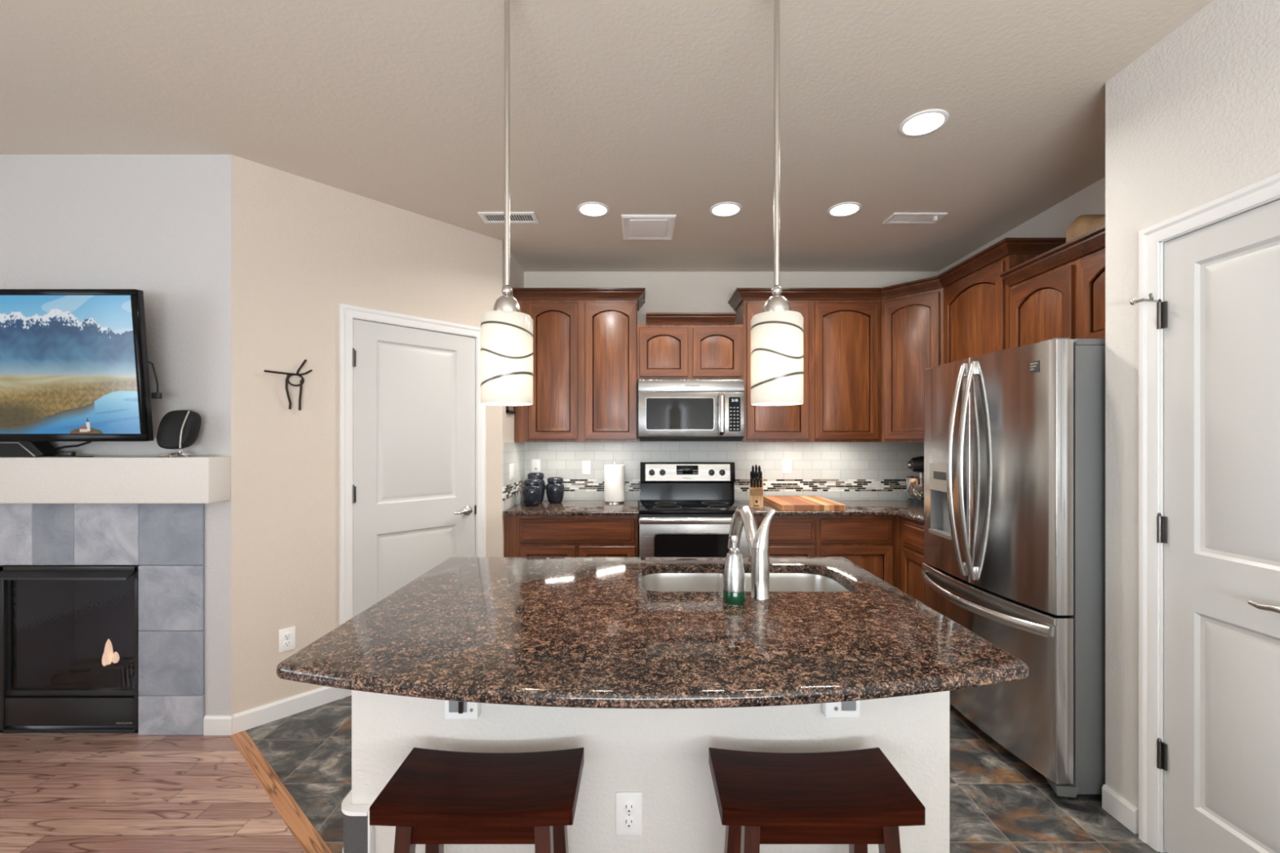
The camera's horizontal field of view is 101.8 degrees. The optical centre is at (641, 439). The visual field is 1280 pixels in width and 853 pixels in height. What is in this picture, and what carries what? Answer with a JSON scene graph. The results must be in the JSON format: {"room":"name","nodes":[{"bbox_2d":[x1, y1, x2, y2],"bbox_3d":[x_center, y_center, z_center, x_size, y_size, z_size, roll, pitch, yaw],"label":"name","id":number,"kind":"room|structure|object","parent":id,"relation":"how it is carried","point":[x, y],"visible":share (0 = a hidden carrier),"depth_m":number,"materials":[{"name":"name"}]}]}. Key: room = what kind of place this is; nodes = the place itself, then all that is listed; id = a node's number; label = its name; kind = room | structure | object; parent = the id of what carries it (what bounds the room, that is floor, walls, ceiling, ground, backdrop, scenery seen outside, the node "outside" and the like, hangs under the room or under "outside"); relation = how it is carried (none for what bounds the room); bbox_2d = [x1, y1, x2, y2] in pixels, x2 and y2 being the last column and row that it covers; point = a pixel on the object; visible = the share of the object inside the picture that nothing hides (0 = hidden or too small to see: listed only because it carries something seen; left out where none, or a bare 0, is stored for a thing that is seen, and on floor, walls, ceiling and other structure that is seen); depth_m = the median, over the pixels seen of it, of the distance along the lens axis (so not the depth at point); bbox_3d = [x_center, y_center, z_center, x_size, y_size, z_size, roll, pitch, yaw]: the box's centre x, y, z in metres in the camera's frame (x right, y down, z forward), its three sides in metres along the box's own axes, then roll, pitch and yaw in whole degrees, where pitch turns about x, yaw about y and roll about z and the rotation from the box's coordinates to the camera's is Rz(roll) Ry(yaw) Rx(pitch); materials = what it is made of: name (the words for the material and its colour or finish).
{"room":"kitchen","nodes":[
{"label":"kitchen","id":0,"kind":"room"},
{"bbox_2d":[0,154,231,733],"bbox_3d":[-3.321,0.023,2.510,2.758,2.740,0.100,0,0,0],"label":"wall","id":1,"kind":"structure","parent":0,"point":[157,225],"depth_m":2.46,"materials":[{"name":"grey paint"}]},
{"bbox_2d":[0,288,162,441],"bbox_3d":[-2.700,-0.320,2.315,1.101,0.660,0.149,0,0,0],"label":"television","id":2,"kind":"object","parent":1,"relation":"attached to","point":[74,362],"visible":1,"depth_m":2.27,"materials":[{"name":"black"}]},
{"bbox_2d":[0,503,204,734],"bbox_3d":[-2.770,0.842,2.453,1.410,1.100,0.014,0,0,0],"label":"surround","id":3,"kind":"object","parent":1,"relation":"attached to","point":[166,541],"visible":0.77,"depth_m":2.45,"materials":[{"name":"grey tile"}]},
{"bbox_2d":[0,456,230,503],"bbox_3d":[-2.781,0.185,2.396,1.678,0.208,0.128,0,0,0],"label":"mantel","id":4,"kind":"object","parent":1,"relation":"attached to","point":[95,479],"visible":0.97,"depth_m":2.33,"materials":[{"name":"white paint"}]},
{"bbox_2d":[0,441,91,457],"bbox_3d":[-2.860,0.038,2.374,0.604,0.085,0.091,0,0,0],"label":"speaker","id":5,"kind":"object","parent":4,"relation":"on","point":[7,449],"visible":0.89,"depth_m":2.33},
{"bbox_2d":[40,451,93,457],"bbox_3d":[-2.620,0.069,2.372,0.180,0.024,0.060,0,0,0],"label":"bar","id":6,"kind":"object","parent":4,"relation":"on","point":[61,454],"visible":1,"depth_m":2.36,"materials":[{"name":"black plastic"}]},
{"bbox_2d":[156,409,200,457],"bbox_3d":[-2.108,-0.028,2.379,0.156,0.214,0.106,0,0,-6],"label":"speaker","id":7,"kind":"object","parent":4,"relation":"on","point":[179,429],"visible":1,"depth_m":2.34},
{"bbox_2d":[203,715,233,735],"bbox_3d":[-1.996,1.349,2.454,0.133,0.088,0.013,0,0,0],"label":"baseboard","id":8,"kind":"structure","parent":1,"relation":"attached to","point":[213,725],"depth_m":2.45,"materials":[{"name":"white paint"}]},
{"bbox_2d":[231,155,502,715],"bbox_3d":[-1.480,0.023,3.029,0.100,2.740,1.462,0,0,43],"label":"wall","id":9,"kind":"structure","parent":0,"point":[302,248],"depth_m":2.67,"materials":[{"name":"beige paint"}]},
{"bbox_2d":[229,686,340,733],"bbox_3d":[-1.782,1.349,2.622,0.014,0.088,0.468,0,0,43],"label":"baseboard","id":10,"kind":"structure","parent":9,"relation":"attached to","point":[260,715],"depth_m":2.60,"materials":[{"name":"white paint"}]},
{"bbox_2d":[278,626,295,653],"bbox_3d":[-1.786,1.009,2.620,0.010,0.114,0.070,0,0,43],"label":"wall outlet","id":11,"kind":"object","parent":9,"relation":"attached to","point":[286,637],"visible":1,"depth_m":2.62,"materials":[{"name":"white plastic"}]},
{"bbox_2d":[283,632,291,639],"bbox_3d":[-1.784,0.990,2.618,0.003,0.034,0.034,0,0,43],"label":"receptacle","id":12,"kind":"object","parent":11,"relation":"attached to","point":[286,635],"depth_m":2.62,"materials":[{"name":"grey plastic"}]},
{"bbox_2d":[283,640,291,647],"bbox_3d":[-1.784,1.028,2.618,0.003,0.034,0.034,0,0,43],"label":"receptacle","id":13,"kind":"object","parent":11,"relation":"attached to","point":[286,643],"depth_m":2.62,"materials":[{"name":"grey plastic"}]},
{"bbox_2d":[263,359,312,410],"bbox_3d":[-1.775,-0.279,2.616,0.032,0.262,0.205,0,0,43],"label":"wall sculpture","id":14,"kind":"object","parent":9,"relation":"attached to","point":[288,375],"visible":1,"depth_m":2.63,"materials":[{"name":"brown metal"}]},
{"bbox_2d":[339,303,485,698],"bbox_3d":[-1.347,0.332,3.132,0.155,2.122,0.868,0,0,43],"label":"door","id":15,"kind":"structure","parent":9,"relation":"in","point":[412,415],"depth_m":3.06,"materials":[{"name":"white paint"}]},
{"bbox_2d":[502,240,524,557],"bbox_3d":[-0.995,0.023,3.905,0.100,2.740,0.750,0,0,0],"label":"wall","id":16,"kind":"structure","parent":0,"point":[517,273],"depth_m":3.73,"materials":[{"name":"beige paint"}]},
{"bbox_2d":[506,405,515,413],"bbox_3d":[-0.937,-0.297,3.720,0.016,0.220,0.200,0,0,0],"label":"picture frame","id":17,"kind":"object","parent":16,"relation":"attached to","point":[509,409],"visible":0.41,"depth_m":3.72,"materials":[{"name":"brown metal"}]},
{"bbox_2d":[508,405,513,410],"bbox_3d":[-0.941,-0.297,3.720,0.008,0.184,0.164,0,0,0],"label":"print","id":18,"kind":"object","parent":17,"relation":"attached to","point":[510,407],"depth_m":3.73,"materials":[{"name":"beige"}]},
{"bbox_2d":[502,442,524,511],"bbox_3d":[-0.941,0.255,3.857,0.008,0.466,0.645,0,0,0],"label":"backsplash","id":19,"kind":"structure","parent":16,"relation":"attached to","point":[513,452],"depth_m":3.81,"materials":[{"name":"tile"}]},
{"bbox_2d":[509,463,514,479],"bbox_3d":[-0.933,0.233,3.740,0.008,0.114,0.115,0,0,0],"label":"light switch","id":20,"kind":"object","parent":19,"relation":"attached to","point":[511,465],"visible":1,"depth_m":3.72,"materials":[{"name":"white plastic"}]},
{"bbox_2d":[0,695,1167,852],"bbox_3d":[-1.100,1.443,1.000,7.200,0.100,6.600,0,0,0],"label":"floor","id":21,"kind":"structure","parent":0,"point":[60,793],"depth_m":2.03,"materials":[{"name":"brown wood"}]},
{"bbox_2d":[0,564,139,733],"bbox_3d":[-2.701,0.991,2.588,0.654,0.785,0.364,0,0,0],"label":"fireplace","id":22,"kind":"object","parent":21,"relation":"on","point":[69,633],"visible":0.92,"depth_m":2.53,"materials":[{"name":"black metal"}]},
{"bbox_2d":[0,570,134,580],"bbox_3d":[-2.697,0.633,2.428,0.622,0.036,0.044,0,0,0],"label":"hood","id":23,"kind":"object","parent":22,"relation":"attached to","point":[4,575],"depth_m":2.42,"materials":[{"name":"black metal"}]},
{"bbox_2d":[229,730,332,852],"bbox_3d":[-0.379,1.442,0.369,1.273,0.101,5.324,0,0,-24],"label":"trim","id":24,"kind":"structure","parent":21,"relation":"on","point":[307,837],"depth_m":2.02,"materials":[{"name":"brown wood"}]},
{"bbox_2d":[369,747,583,852],"bbox_3d":[-0.357,1.082,1.195,0.426,0.622,0.279,0,0,0],"label":"bar stool","id":25,"kind":"object","parent":21,"relation":"on","point":[435,798],"visible":1,"depth_m":1.14,"materials":[{"name":"brown wood"}]},
{"bbox_2d":[503,515,638,557],"bbox_3d":[-0.484,0.957,3.857,0.918,0.873,0.625,0,0,0],"label":"base cabinet","id":26,"kind":"object","parent":21,"relation":"on","point":[524,535],"visible":0.42,"depth_m":3.55,"materials":[{"name":"brown wood"}]},
{"bbox_2d":[503,500,639,515],"bbox_3d":[-0.478,0.503,3.850,0.915,0.030,0.641,0,0,0],"label":"countertop","id":27,"kind":"structure","parent":26,"relation":"on","point":[566,507],"depth_m":3.64,"materials":[{"name":"brown stone"}]},
{"bbox_2d":[522,478,542,506],"bbox_3d":[-0.807,0.390,3.835,0.144,0.196,0.144,0,0,0],"label":"canister","id":28,"kind":"object","parent":27,"relation":"on","point":[531,489],"visible":1,"depth_m":3.78,"materials":[{"name":"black ceramic"}]},
{"bbox_2d":[527,471,545,502],"bbox_3d":[-0.822,0.372,4.040,0.148,0.231,0.148,0,0,20],"label":"canister","id":29,"kind":"object","parent":27,"relation":"on","point":[540,476],"visible":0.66,"depth_m":4.00,"materials":[{"name":"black ceramic"}]},
{"bbox_2d":[546,476,564,502],"bbox_3d":[-0.668,0.390,4.025,0.143,0.196,0.143,0,0,0],"label":"canister","id":30,"kind":"object","parent":27,"relation":"on","point":[555,489],"visible":1,"depth_m":3.97,"materials":[{"name":"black ceramic"}]},
{"bbox_2d":[604,460,624,503],"bbox_3d":[-0.210,0.326,4.030,0.160,0.324,0.160,0,0,0],"label":"paper towel roll","id":31,"kind":"object","parent":27,"relation":"on","point":[614,474],"visible":1,"depth_m":3.96,"materials":[{"name":"white paper"}]},
{"bbox_2d":[351,573,949,852],"bbox_3d":[0.024,0.953,1.734,1.580,0.881,0.720,0,0,0],"label":"kitchen island","id":32,"kind":"object","parent":21,"relation":"on","point":[662,754],"visible":0.21,"depth_m":1.37,"materials":[{"name":"white paint"}]},
{"bbox_2d":[341,790,374,852],"bbox_3d":[-0.750,1.030,1.389,0.094,0.133,0.093,0,0,0],"label":"bumper cover","id":33,"kind":"object","parent":32,"relation":"attached to","point":[358,834],"visible":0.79,"depth_m":1.35,"materials":[{"name":"white plastic"}]},
{"bbox_2d":[444,700,480,719],"bbox_3d":[-0.467,0.666,1.354,0.086,0.118,0.040,0,0,0],"label":"wall outlet","id":34,"kind":"object","parent":32,"relation":"attached to","point":[453,709],"visible":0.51,"depth_m":1.34,"materials":[{"name":"white plastic"}]},
{"bbox_2d":[448,700,466,712],"bbox_3d":[-0.474,0.665,1.343,0.047,0.080,0.004,0,0,0],"label":"receptacle","id":35,"kind":"object","parent":34,"relation":"attached to","point":[454,706],"depth_m":1.34,"materials":[{"name":"grey plastic"}]},
{"bbox_2d":[615,791,642,835],"bbox_3d":[-0.033,0.987,1.369,0.070,0.114,0.010,0,0,0],"label":"wall outlet","id":36,"kind":"object","parent":32,"relation":"attached to","point":[628,805],"visible":1,"depth_m":1.37,"materials":[{"name":"white plastic"}]},
{"bbox_2d":[622,800,635,813],"bbox_3d":[-0.033,0.968,1.367,0.034,0.034,0.003,0,0,0],"label":"receptacle","id":37,"kind":"object","parent":36,"relation":"attached to","point":[628,806],"depth_m":1.37,"materials":[{"name":"white plastic"}]},
{"bbox_2d":[622,815,635,828],"bbox_3d":[-0.033,1.006,1.367,0.034,0.034,0.003,0,0,0],"label":"receptacle","id":38,"kind":"object","parent":36,"relation":"attached to","point":[628,821],"depth_m":1.37,"materials":[{"name":"white plastic"}]},
{"bbox_2d":[276,557,1028,708],"bbox_3d":[0.024,0.495,1.551,1.617,0.032,1.148,0,0,0],"label":"island countertop","id":39,"kind":"structure","parent":32,"relation":"on","point":[548,632],"depth_m":1.23,"materials":[{"name":"brown stone"}]},
{"bbox_2d":[723,534,745,604],"bbox_3d":[0.274,0.381,1.535,0.065,0.196,0.066,0,0,36],"label":"soap dispenser","id":40,"kind":"object","parent":39,"relation":"on","point":[734,576],"visible":1,"depth_m":1.51,"materials":[{"name":"silver metal"}]},
{"bbox_2d":[641,573,848,591],"bbox_3d":[0.350,0.618,1.810,0.712,0.212,0.362,0,0,0],"label":"sink","id":41,"kind":"object","parent":39,"relation":"in","point":[658,582],"visible":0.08,"depth_m":1.98,"materials":[{"name":"silver metal"}]},
{"bbox_2d":[727,505,776,599],"bbox_3d":[0.340,0.346,1.700,0.077,0.267,0.303,0,0,-14],"label":"faucet","id":42,"kind":"object","parent":39,"relation":"on","point":[757,538],"visible":0.97,"depth_m":1.57,"materials":[{"name":"silver metal"}]},
{"bbox_2d":[822,700,859,718],"bbox_3d":[0.520,0.662,1.356,0.092,0.118,0.036,0,0,0],"label":"wall outlet","id":43,"kind":"object","parent":32,"relation":"attached to","point":[845,708],"visible":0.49,"depth_m":1.34,"materials":[{"name":"white plastic"}]},
{"bbox_2d":[841,700,856,711],"bbox_3d":[0.535,0.661,1.343,0.038,0.080,0.004,0,0,0],"label":"receptacle","id":44,"kind":"object","parent":43,"relation":"attached to","point":[846,705],"depth_m":1.34,"materials":[{"name":"grey plastic"}]},
{"bbox_2d":[639,462,751,557],"bbox_3d":[0.366,0.787,3.811,0.768,1.212,0.718,0,0,0],"label":"range","id":45,"kind":"object","parent":21,"relation":"on","point":[686,509],"visible":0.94,"depth_m":3.55,"materials":[{"name":"silver metal"}]},
{"bbox_2d":[639,499,745,514],"bbox_3d":[0.366,0.493,3.815,0.768,0.030,0.630,0,0,0],"label":"cooktop","id":46,"kind":"object","parent":45,"relation":"in","point":[646,506],"depth_m":3.71,"materials":[{"name":"grey glass"}]},
{"bbox_2d":[754,515,816,557],"bbox_3d":[0.976,0.957,3.857,0.448,0.873,0.625,0,0,0],"label":"base cabinet","id":47,"kind":"object","parent":21,"relation":"on","point":[789,535],"visible":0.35,"depth_m":3.54,"materials":[{"name":"brown wood"}]},
{"bbox_2d":[708,747,924,852],"bbox_3d":[0.381,1.082,1.195,0.426,0.622,0.279,0,0,0],"label":"bar stool","id":48,"kind":"object","parent":21,"relation":"on","point":[857,798],"visible":1,"depth_m":1.14,"materials":[{"name":"brown wood"}]},
{"bbox_2d":[816,515,899,589],"bbox_3d":[1.486,0.957,3.857,0.570,0.873,0.625,0,0,0],"label":"base cabinet","id":49,"kind":"object","parent":21,"relation":"on","point":[871,542],"visible":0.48,"depth_m":3.55,"materials":[{"name":"brown wood"}]},
{"bbox_2d":[899,515,926,603],"bbox_3d":[2.063,0.957,3.251,0.623,0.873,0.645,0,0,0],"label":"base cabinet","id":50,"kind":"object","parent":21,"relation":"on","point":[911,531],"visible":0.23,"depth_m":3.38,"materials":[{"name":"brown wood"}]},
{"bbox_2d":[737,500,924,523],"bbox_3d":[1.561,0.503,3.548,1.618,0.030,1.246,0,0,0],"label":"countertop","id":51,"kind":"structure","parent":50,"relation":"on","point":[895,508],"depth_m":3.60,"materials":[{"name":"brown stone"}]},
{"bbox_2d":[749,476,763,507],"bbox_3d":[0.836,0.381,3.776,0.092,0.215,0.175,0,0,14],"label":"knife block","id":52,"kind":"object","parent":51,"relation":"on","point":[756,494],"visible":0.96,"depth_m":3.71,"materials":[{"name":"brown wood"}]},
{"bbox_2d":[750,477,752,487],"bbox_3d":[0.779,0.308,3.689,0.020,0.074,0.061,0,0,14],"label":"knife","id":53,"kind":"object","parent":52,"relation":"in","point":[751,478],"visible":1,"depth_m":3.67,"materials":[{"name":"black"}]},
{"bbox_2d":[751,465,754,479],"bbox_3d":[0.799,0.241,3.722,0.020,0.111,0.090,0,0,14],"label":"knife","id":54,"kind":"object","parent":52,"relation":"in","point":[753,466],"visible":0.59,"depth_m":3.69,"materials":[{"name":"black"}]},
{"bbox_2d":[753,478,755,488],"bbox_3d":[0.801,0.309,3.684,0.020,0.071,0.060,0,0,14],"label":"knife","id":55,"kind":"object","parent":52,"relation":"in","point":[754,479],"visible":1,"depth_m":3.67,"materials":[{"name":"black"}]},
{"bbox_2d":[755,464,757,480],"bbox_3d":[0.820,0.238,3.715,0.020,0.117,0.094,0,0,14],"label":"knife","id":56,"kind":"object","parent":52,"relation":"in","point":[756,465],"visible":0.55,"depth_m":3.69,"materials":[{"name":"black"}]},
{"bbox_2d":[755,477,759,488],"bbox_3d":[0.821,0.305,3.676,0.020,0.078,0.065,0,0,14],"label":"knife","id":57,"kind":"object","parent":52,"relation":"in","point":[757,478],"visible":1,"depth_m":3.66,"materials":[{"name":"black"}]},
{"bbox_2d":[758,465,760,479],"bbox_3d":[0.841,0.241,3.711,0.020,0.112,0.090,0,0,14],"label":"knife","id":58,"kind":"object","parent":52,"relation":"in","point":[759,467],"visible":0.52,"depth_m":3.68,"materials":[{"name":"black"}]},
{"bbox_2d":[759,478,762,488],"bbox_3d":[0.844,0.310,3.674,0.020,0.070,0.059,0,0,14],"label":"knife","id":59,"kind":"object","parent":52,"relation":"in","point":[761,479],"visible":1,"depth_m":3.66,"materials":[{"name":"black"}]},
{"bbox_2d":[763,495,845,511],"bbox_3d":[1.175,0.468,3.835,0.436,0.039,0.590,0,0,0],"label":"cutting board","id":60,"kind":"object","parent":51,"relation":"on","point":[784,503],"visible":0.86,"depth_m":3.64,"materials":[{"name":"brown wood"}]},
{"bbox_2d":[904,456,924,506],"bbox_3d":[2.145,0.305,3.877,0.330,0.366,0.226,0,0,20],"label":"stand mixer","id":61,"kind":"object","parent":51,"relation":"on","point":[914,485],"visible":0.49,"depth_m":3.85,"materials":[{"name":"black metal"}]},
{"bbox_2d":[904,475,924,500],"bbox_3d":[2.096,0.368,3.894,0.226,0.166,0.226,0,0,20],"label":"bowl","id":62,"kind":"object","parent":61,"relation":"on","point":[914,485],"depth_m":3.84,"materials":[{"name":"clear glass"}]},
{"bbox_2d":[921,337,1105,799],"bbox_3d":[1.877,0.502,2.446,0.839,1.782,0.905,0,0,-1],"label":"refrigerator","id":63,"kind":"object","parent":21,"relation":"on","point":[1015,437],"visible":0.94,"depth_m":2.10,"materials":[{"name":"grey metal"}]},
{"bbox_2d":[0,0,1213,271],"bbox_3d":[-1.100,-1.397,1.000,7.200,0.100,6.600,0,0,0],"label":"ceiling","id":64,"kind":"structure","parent":0,"point":[628,107],"depth_m":2.10,"materials":[{"name":"beige paint"}]},
{"bbox_2d":[480,0,533,405],"bbox_3d":[-0.388,-0.724,1.500,0.147,1.245,0.147,0,0,0],"label":"pendant light","id":65,"kind":"object","parent":64,"relation":"hanging from","point":[506,332],"visible":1,"depth_m":1.45,"materials":[{"name":"white glass"}]},
{"bbox_2d":[477,212,538,223],"bbox_3d":[-0.805,-1.343,3.155,0.335,0.008,0.150,0,0,0],"label":"ceiling vent","id":66,"kind":"object","parent":64,"relation":"in","point":[487,217],"visible":0.92,"depth_m":3.15,"materials":[{"name":"white plastic"}]},
{"bbox_2d":[577,201,609,217],"bbox_3d":[-0.282,-1.343,3.045,0.188,0.009,0.188,0,0,0],"label":"recessed light","id":67,"kind":"object","parent":64,"relation":"in","point":[592,209],"visible":1,"depth_m":3.03,"materials":[{"name":"white plastic"}]},
{"bbox_2d":[621,214,675,239],"bbox_3d":[0.043,-1.339,3.305,0.330,0.015,0.370,0,0,0],"label":"ceiling vent","id":68,"kind":"object","parent":64,"relation":"in","point":[634,227],"visible":1,"depth_m":3.27,"materials":[{"name":"white plastic"}]},
{"bbox_2d":[709,201,742,217],"bbox_3d":[0.493,-1.343,3.045,0.188,0.009,0.188,0,0,0],"label":"recessed light","id":69,"kind":"object","parent":64,"relation":"in","point":[728,208],"visible":1,"depth_m":3.03,"materials":[{"name":"white plastic"}]},
{"bbox_2d":[751,0,803,405],"bbox_3d":[0.390,-0.724,1.500,0.147,1.245,0.147,0,0,0],"label":"pendant light","id":70,"kind":"object","parent":64,"relation":"hanging from","point":[776,332],"visible":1,"depth_m":1.45,"materials":[{"name":"white glass"}]},
{"bbox_2d":[827,201,862,217],"bbox_3d":[1.188,-1.343,3.045,0.188,0.009,0.188,0,0,0],"label":"recessed light","id":71,"kind":"object","parent":64,"relation":"in","point":[844,209],"visible":1,"depth_m":3.03,"materials":[{"name":"white plastic"}]},
{"bbox_2d":[882,213,947,224],"bbox_3d":[1.660,-1.332,3.165,0.320,0.030,0.150,0,0,0],"label":"ceiling vent","id":72,"kind":"object","parent":64,"relation":"in","point":[895,218],"visible":1,"depth_m":3.15,"materials":[{"name":"white plastic"}]},
{"bbox_2d":[898,109,948,137],"bbox_3d":[1.200,-1.343,2.215,0.188,0.009,0.188,0,0,0],"label":"recessed light","id":73,"kind":"object","parent":64,"relation":"in","point":[926,122],"visible":1,"depth_m":2.20,"materials":[{"name":"white plastic"}]},
{"bbox_2d":[524,271,937,557],"bbox_3d":[0.717,0.023,4.230,3.324,2.740,0.100,0,0,0],"label":"wall","id":74,"kind":"structure","parent":0,"point":[664,291],"depth_m":4.18,"materials":[{"name":"beige paint"}]},
{"bbox_2d":[512,288,644,442],"bbox_3d":[-0.457,-0.542,3.985,0.967,1.124,0.390,0,0,0],"label":"upper cabinet","id":75,"kind":"object","parent":74,"relation":"attached to","point":[585,340],"visible":0.98,"depth_m":3.83,"materials":[{"name":"brown wood"}]},
{"bbox_2d":[637,312,742,381],"bbox_3d":[0.360,-0.683,3.986,0.783,0.481,0.384,0,0,0],"label":"upper cabinet","id":76,"kind":"object","parent":74,"relation":"attached to","point":[671,345],"visible":0.95,"depth_m":3.84,"materials":[{"name":"brown wood"}]},
{"bbox_2d":[638,379,744,441],"bbox_3d":[0.360,-0.208,3.941,0.768,0.446,0.455,0,0,0],"label":"microwave","id":77,"kind":"object","parent":76,"relation":"attached to","point":[669,410],"visible":1,"depth_m":3.77,"materials":[{"name":"silver metal"}]},
{"bbox_2d":[524,441,924,500],"bbox_3d":[0.717,0.255,4.176,3.308,0.466,0.008,0,0,0],"label":"backsplash","id":78,"kind":"structure","parent":74,"relation":"attached to","point":[832,471],"depth_m":4.17,"materials":[{"name":"tile"}]},
{"bbox_2d":[531,459,540,472],"bbox_3d":[-0.847,0.218,4.168,0.070,0.114,0.009,0,0,0],"label":"wall outlet","id":79,"kind":"object","parent":78,"relation":"attached to","point":[535,464],"visible":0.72,"depth_m":4.17,"materials":[{"name":"white plastic"}]},
{"bbox_2d":[582,460,591,475],"bbox_3d":[-0.443,0.228,4.168,0.070,0.114,0.008,0,0,0],"label":"light switch","id":80,"kind":"object","parent":78,"relation":"attached to","point":[586,464],"visible":1,"depth_m":4.17,"materials":[{"name":"white plastic"}]},
{"bbox_2d":[782,459,791,473],"bbox_3d":[1.165,0.218,4.168,0.070,0.114,0.008,0,0,0],"label":"light switch","id":81,"kind":"object","parent":78,"relation":"attached to","point":[786,463],"visible":1,"depth_m":4.17,"materials":[{"name":"white plastic"}]},
{"bbox_2d":[728,288,881,442],"bbox_3d":[1.234,-0.542,3.985,1.081,1.124,0.390,0,0,0],"label":"upper cabinet","id":82,"kind":"object","parent":74,"relation":"attached to","point":[842,326],"visible":0.7,"depth_m":3.83,"materials":[{"name":"brown wood"}]},
{"bbox_2d":[937,177,1105,275],"bbox_3d":[2.429,0.023,3.073,0.100,2.740,2.414,0,0,0],"label":"wall","id":83,"kind":"structure","parent":0,"point":[1054,222],"depth_m":2.95,"materials":[{"name":"white paint"}]},
{"bbox_2d":[880,275,943,442],"bbox_3d":[2.062,-0.542,3.845,0.629,1.124,0.666,0,0,0],"label":"upper cabinet","id":84,"kind":"object","parent":83,"relation":"attached to","point":[912,313],"visible":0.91,"depth_m":3.69,"materials":[{"name":"brown wood"}]},
{"bbox_2d":[937,237,1066,364],"bbox_3d":[2.187,-0.542,3.192,0.384,1.124,0.687,0,0,0],"label":"upper cabinet","id":85,"kind":"object","parent":83,"relation":"attached to","point":[976,299],"visible":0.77,"depth_m":3.10,"materials":[{"name":"brown wood"}]},
{"bbox_2d":[999,224,1105,348],"bbox_3d":[2.186,-0.665,2.440,0.382,0.517,0.928,0,0,0],"label":"upper cabinet","id":86,"kind":"object","parent":83,"relation":"attached to","point":[1059,292],"visible":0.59,"depth_m":2.52,"materials":[{"name":"brown wood"}]},
{"bbox_2d":[1066,214,1105,242],"bbox_3d":[2.169,-0.969,2.305,0.212,0.231,0.511,0,0,0],"label":"bag","id":87,"kind":"object","parent":86,"relation":"on","point":[1082,224],"visible":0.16,"depth_m":2.45,"materials":[{"name":"beige leather"}]},
{"bbox_2d":[1105,63,1130,803],"bbox_3d":[2.066,0.023,1.916,0.626,2.740,0.100,0,0,0],"label":"wall","id":88,"kind":"structure","parent":0,"point":[1117,89],"depth_m":1.91,"materials":[{"name":"white paint"}]},
{"bbox_2d":[1130,0,1279,808],"bbox_3d":[1.804,0.023,-0.217,0.100,2.740,4.166,0,0,0],"label":"wall","id":89,"kind":"structure","parent":0,"point":[1205,98],"depth_m":1.66,"materials":[{"name":"white paint"}]},
{"bbox_2d":[1102,784,1138,834],"bbox_3d":[1.747,1.349,1.901,0.013,0.088,0.131,0,0,0],"label":"baseboard","id":90,"kind":"structure","parent":89,"relation":"attached to","point":[1114,804],"depth_m":1.89,"materials":[{"name":"white paint"}]},
{"bbox_2d":[1129,172,1279,852],"bbox_3d":[1.771,0.332,1.525,0.165,2.122,0.588,0,0,0],"label":"door","id":91,"kind":"structure","parent":89,"relation":"in","point":[1208,300],"depth_m":1.61,"materials":[{"name":"white paint"}]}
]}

